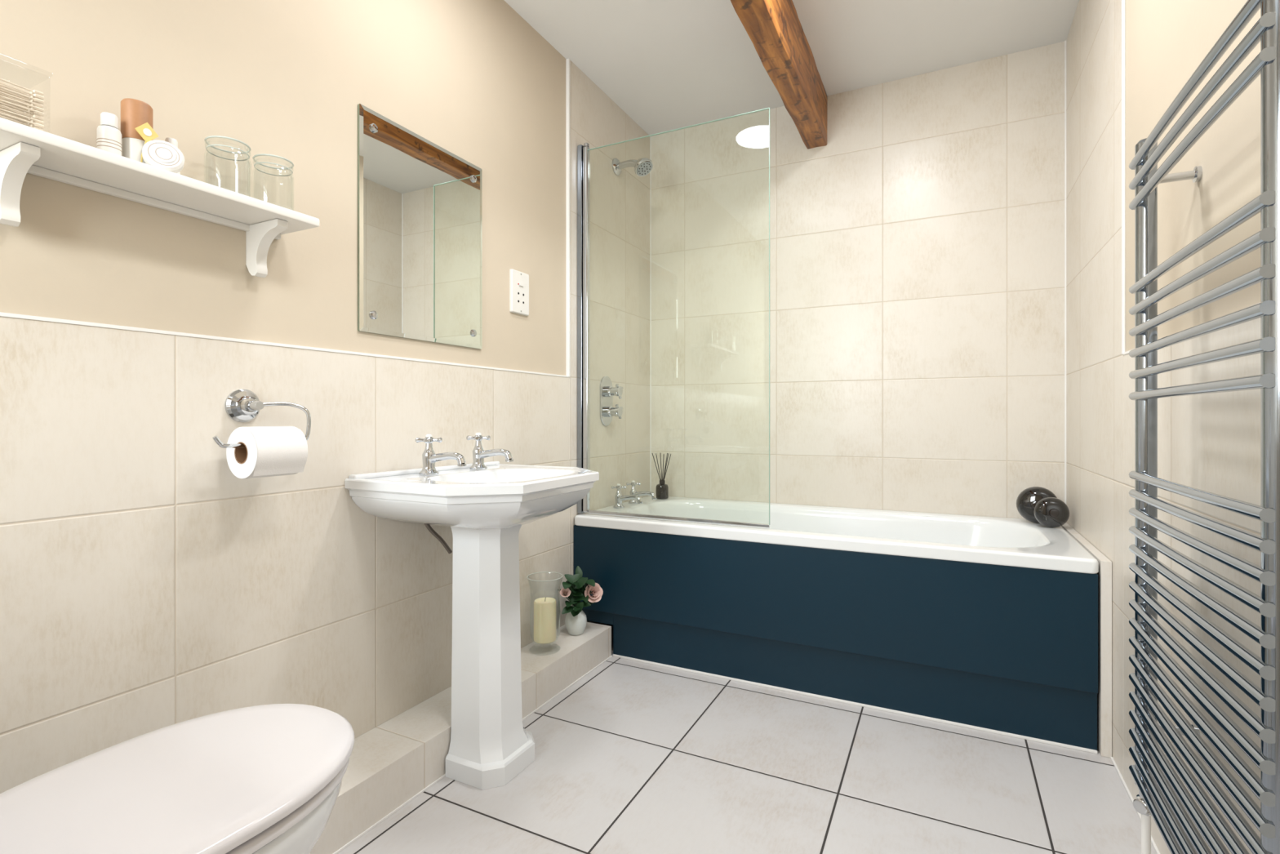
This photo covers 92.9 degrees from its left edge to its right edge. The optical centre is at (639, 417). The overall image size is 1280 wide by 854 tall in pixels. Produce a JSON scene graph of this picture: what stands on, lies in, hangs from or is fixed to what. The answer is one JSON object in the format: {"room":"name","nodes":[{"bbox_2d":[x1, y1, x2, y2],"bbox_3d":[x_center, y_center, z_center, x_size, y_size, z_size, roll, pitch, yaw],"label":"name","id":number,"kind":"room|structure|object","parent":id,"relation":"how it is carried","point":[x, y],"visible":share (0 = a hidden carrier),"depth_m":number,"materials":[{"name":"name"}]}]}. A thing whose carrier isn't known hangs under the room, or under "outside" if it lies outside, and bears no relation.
{"room":"bathroom","nodes":[
{"label":"bathroom","id":0,"kind":"room"},
{"bbox_2d":[0,0,649,793],"bbox_3d":[-0.849,-0.268,1.679,0.150,2.535,4.040,0,0,27],"label":"wall","id":1,"kind":"structure","parent":0,"point":[147,585],"depth_m":1.45,"materials":[{"name":"tile"}]},
{"bbox_2d":[0,117,319,277],"bbox_3d":[-0.940,-0.397,1.196,0.144,0.139,0.575,0,0,27],"label":"wall shelf","id":2,"kind":"object","parent":1,"relation":"attached to","point":[24,149],"visible":1,"depth_m":1.15,"materials":[{"name":"white paint"}]},
{"bbox_2d":[0,78,50,133],"bbox_3d":[-1.029,-0.519,0.991,0.089,0.105,0.081,0,0,27],"label":"cotton swabs","id":3,"kind":"object","parent":2,"relation":"on","point":[23,106],"visible":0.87,"depth_m":0.99,"materials":[{"name":"clear plastic"}]},
{"bbox_2d":[96,111,121,155],"bbox_3d":[-0.978,-0.512,1.121,0.035,0.092,0.035,0,0,27],"label":"toiletry bottle","id":4,"kind":"object","parent":2,"relation":"on","point":[108,137],"visible":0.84,"depth_m":1.11,"materials":[{"name":"white plastic"}]},
{"bbox_2d":[120,97,153,163],"bbox_3d":[-0.962,-0.533,1.163,0.048,0.134,0.048,0,0,27],"label":"bottle","id":5,"kind":"object","parent":2,"relation":"on","point":[135,113],"visible":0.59,"depth_m":1.14,"materials":[{"name":"brown plastic"}]},
{"bbox_2d":[134,122,158,162],"bbox_3d":[-0.936,-0.513,1.152,0.010,0.093,0.038,0,0,27],"label":"tag","id":6,"kind":"object","parent":2,"relation":"on","point":[145,131],"visible":0.84,"depth_m":1.15,"materials":[{"name":"yellow paper"}]},
{"bbox_2d":[142,139,184,173],"bbox_3d":[-0.913,-0.500,1.166,0.064,0.065,0.034,0,0,-41],"label":"soap","id":7,"kind":"object","parent":2,"relation":"on","point":[162,154],"visible":0.96,"depth_m":1.16,"materials":[{"name":"white plastic"}]},
{"bbox_2d":[164,137,180,174],"bbox_3d":[-0.936,-0.511,1.215,0.028,0.090,0.028,0,0,27],"label":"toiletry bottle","id":8,"kind":"object","parent":2,"relation":"on","point":[171,140],"visible":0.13,"depth_m":1.21,"materials":[{"name":"white plastic"}]},
{"bbox_2d":[204,135,251,164],"bbox_3d":[-0.878,-0.525,1.297,0.084,0.117,0.084,0,0,27],"label":"glass jar","id":9,"kind":"object","parent":2,"relation":"on","point":[209,136],"visible":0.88,"depth_m":1.29,"materials":[{"name":"clear glass"}]},
{"bbox_2d":[252,153,294,210],"bbox_3d":[-0.833,-0.525,1.383,0.082,0.117,0.082,0,0,27],"label":"glass jar","id":10,"kind":"object","parent":2,"relation":"on","point":[259,154],"visible":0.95,"depth_m":1.39,"materials":[{"name":"clear glass"}]},
{"bbox_2d":[212,389,311,448],"bbox_3d":[-0.869,-0.001,1.370,0.091,0.130,0.217,0,0,27],"label":"toilet roll holder","id":11,"kind":"object","parent":1,"relation":"attached to","point":[241,405],"visible":0.75,"depth_m":1.37,"materials":[{"name":"silver metal"}]},
{"bbox_2d":[226,426,307,479],"bbox_3d":[-0.831,0.075,1.357,0.113,0.112,0.116,0,0,27],"label":"toilet roll","id":12,"kind":"object","parent":11,"relation":"hanging from","point":[268,451],"depth_m":1.32,"materials":[{"name":"white paper"}]},
{"bbox_2d":[0,57,569,377],"bbox_3d":[-0.998,-0.854,1.224,0.015,1.362,3.092,0,0,27],"label":"trim","id":13,"kind":"structure","parent":1,"relation":"attached to","point":[567,60],"depth_m":1.83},
{"bbox_2d":[357,103,481,349],"bbox_3d":[-0.660,-0.553,1.896,0.016,0.627,0.496,0,0,27],"label":"wall mirror","id":14,"kind":"object","parent":1,"relation":"attached to","point":[420,202],"visible":1,"depth_m":1.84,"materials":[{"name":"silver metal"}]},
{"bbox_2d":[509,268,528,315],"bbox_3d":[-0.455,-0.475,2.307,0.015,0.160,0.106,0,0,27],"label":"socket","id":15,"kind":"object","parent":1,"relation":"attached to","point":[518,281],"visible":1,"depth_m":2.29,"materials":[{"name":"white plastic"}]},
{"bbox_2d":[600,376,622,426],"bbox_3d":[-0.126,-0.080,2.861,0.082,0.236,0.110,0,0,27],"label":"shower valve","id":16,"kind":"object","parent":1,"relation":"attached to","point":[607,391],"visible":1,"depth_m":2.85,"materials":[{"name":"silver metal"}]},
{"bbox_2d":[612,157,653,176],"bbox_3d":[-0.033,-1.212,2.920,0.196,0.105,0.095,0,0,27],"label":"shower head","id":17,"kind":"object","parent":1,"relation":"attached to","point":[642,166],"visible":1,"depth_m":2.91},
{"bbox_2d":[337,624,1156,853],"bbox_3d":[0.023,1.060,1.158,2.176,0.120,4.190,0,0,27],"label":"floor","id":18,"kind":"structure","parent":0,"point":[633,757],"depth_m":1.63,"materials":[{"name":"tile"}]},
{"bbox_2d":[0,703,354,853],"bbox_3d":[-0.736,0.598,0.814,0.410,0.802,0.710,0,0,27],"label":"toilet","id":19,"kind":"object","parent":18,"relation":"on","point":[265,779],"visible":1,"depth_m":0.88,"materials":[{"name":"white ceramic"}]},
{"bbox_2d":[309,622,611,853],"bbox_3d":[-0.904,0.936,1.194,0.187,0.128,3.124,0,0,27],"label":"tiled ledge","id":20,"kind":"object","parent":18,"relation":"on","point":[393,762],"visible":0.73,"depth_m":1.66,"materials":[{"name":"tile"}]},
{"bbox_2d":[526,571,563,651],"bbox_3d":[-0.357,0.733,2.286,0.135,0.277,0.135,0,0,27],"label":"candle holder","id":21,"kind":"object","parent":20,"relation":"on","point":[544,608],"visible":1,"depth_m":2.25,"materials":[{"name":"clear glass"}]},
{"bbox_2d":[557,565,603,635],"bbox_3d":[-0.243,0.742,2.459,0.136,0.258,0.172,0,0,27],"label":"flower vase","id":22,"kind":"object","parent":20,"relation":"on","point":[576,588],"visible":1,"depth_m":2.44,"materials":[{"name":"ceramic"}]},
{"bbox_2d":[344,461,599,789],"bbox_3d":[-0.430,0.576,1.788,0.499,0.848,0.610,0,0,27],"label":"basin","id":23,"kind":"object","parent":18,"relation":"on","point":[485,510],"visible":0.98,"depth_m":1.68,"materials":[{"name":"white ceramic"}]},
{"bbox_2d":[415,434,466,475],"bbox_3d":[-0.572,0.105,1.747,0.161,0.116,0.067,0,0,27],"label":"tap","id":24,"kind":"object","parent":23,"relation":"on","point":[429,457],"visible":1,"depth_m":1.75,"materials":[{"name":"silver metal"}]},
{"bbox_2d":[466,432,513,469],"bbox_3d":[-0.478,0.105,1.935,0.161,0.116,0.067,0,0,27],"label":"tap","id":25,"kind":"object","parent":23,"relation":"on","point":[479,454],"visible":1,"depth_m":1.94,"materials":[{"name":"silver metal"}]},
{"bbox_2d":[333,655,612,853],"bbox_3d":[-0.818,0.997,1.152,0.004,0.006,3.124,0,0,27],"label":"trim","id":26,"kind":"structure","parent":18,"relation":"on","point":[362,833],"depth_m":1.61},
{"bbox_2d":[573,495,1098,753],"bbox_3d":[0.708,0.710,2.554,1.843,0.581,0.776,0,0,27],"label":"bathtub","id":27,"kind":"object","parent":18,"relation":"on","point":[981,623],"visible":0.87,"depth_m":2.14,"materials":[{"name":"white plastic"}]},
{"bbox_2d":[610,484,642,508],"bbox_3d":[-0.061,0.363,2.820,0.152,0.110,0.058,0,0,35],"label":"tap","id":28,"kind":"object","parent":27,"relation":"on","point":[619,497],"visible":1,"depth_m":2.83,"materials":[{"name":"silver metal"}]},
{"bbox_2d":[626,480,656,503],"bbox_3d":[0.006,0.363,2.965,0.152,0.110,0.058,0,0,35],"label":"tap","id":29,"kind":"object","parent":27,"relation":"on","point":[633,491],"visible":0.91,"depth_m":2.97,"materials":[{"name":"silver metal"}]},
{"bbox_2d":[652,453,671,498],"bbox_3d":[0.117,0.301,3.158,0.078,0.236,0.110,0,0,-21],"label":"reed diffuser","id":30,"kind":"object","parent":27,"relation":"on","point":[661,489],"visible":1,"depth_m":3.15,"materials":[{"name":"black glass"}]},
{"bbox_2d":[577,107,769,528],"bbox_3d":[0.110,-0.390,2.476,0.846,1.612,0.032,0,0,27],"label":"screen","id":31,"kind":"object","parent":27,"relation":"on","point":[583,151],"visible":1,"depth_m":2.64,"materials":[{"name":"clear glass"}]},
{"bbox_2d":[574,495,1098,573],"bbox_3d":[0.708,0.629,2.554,1.843,0.421,0.776,0,0,27],"label":"tub","id":32,"kind":"object","parent":27,"relation":"in","point":[799,539],"depth_m":2.40,"materials":[{"name":"white ceramic"}]},
{"bbox_2d":[1016,486,1057,523],"bbox_3d":[1.581,0.346,2.419,0.145,0.146,0.100,0,0,27],"label":"decorative piece","id":33,"kind":"object","parent":27,"relation":"on","point":[1026,500],"visible":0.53,"depth_m":2.41,"materials":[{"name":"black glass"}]},
{"bbox_2d":[1033,497,1069,527],"bbox_3d":[1.573,0.361,2.323,0.115,0.116,0.079,0,0,27],"label":"decorative piece","id":34,"kind":"object","parent":27,"relation":"on","point":[1050,512],"visible":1,"depth_m":2.30,"materials":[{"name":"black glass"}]},
{"bbox_2d":[504,0,1079,136],"bbox_3d":[0.023,-1.595,1.158,2.176,0.120,4.190,0,0,27],"label":"ceiling","id":35,"kind":"structure","parent":0,"point":[668,64],"depth_m":2.49,"materials":[{"name":"paint"}]},
{"bbox_2d":[730,0,826,148],"bbox_3d":[-0.024,-1.416,1.181,0.103,0.237,3.890,0,0,27],"label":"ceiling beam","id":36,"kind":"structure","parent":35,"relation":"attached to","point":[774,28],"depth_m":2.30,"materials":[{"name":"brown wood"}]},
{"bbox_2d":[651,41,1064,519],"bbox_3d":[0.929,-0.268,2.963,2.176,2.535,0.150,0,0,27],"label":"wall","id":37,"kind":"structure","parent":0,"point":[917,253],"depth_m":2.80,"materials":[{"name":"tile"}]},
{"bbox_2d":[649,40,1066,503],"bbox_3d":[0.896,-0.557,2.896,1.885,1.955,0.010,0,0,27],"label":"trim","id":38,"kind":"structure","parent":37,"relation":"attached to","point":[1065,40],"depth_m":2.48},
{"bbox_2d":[1066,0,1260,853],"bbox_3d":[0.962,-0.268,0.770,0.150,2.535,4.040,0,0,27],"label":"wall","id":39,"kind":"structure","parent":0,"point":[1094,356],"depth_m":1.38,"materials":[{"name":"tile"}]},
{"bbox_2d":[1061,522,1111,757],"bbox_3d":[1.547,0.711,2.136,0.027,0.578,0.770,0,0,27],"label":"trim","id":40,"kind":"structure","parent":39,"relation":"attached to","point":[1104,574],"depth_m":1.79,"materials":[{"name":"tile"}]},
{"bbox_2d":[1110,756,1159,853],"bbox_3d":[0.887,0.997,0.795,0.006,0.006,2.216,0,0,27],"label":"baseboard","id":41,"kind":"structure","parent":39,"relation":"attached to","point":[1153,842],"depth_m":1.61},
{"bbox_2d":[1121,0,1260,355],"bbox_3d":[0.661,-0.854,0.340,0.007,1.362,3.001,0,0,27],"label":"trim","id":42,"kind":"structure","parent":39,"relation":"attached to","point":[1123,2],"depth_m":1.67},
{"bbox_2d":[1128,0,1279,853],"bbox_3d":[0.917,0.222,0.963,0.110,1.557,0.587,0,0,27],"label":"towel radiator","id":43,"kind":"object","parent":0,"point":[1153,773],"visible":1,"depth_m":0.87,"materials":[{"name":"silver metal"}]}
]}

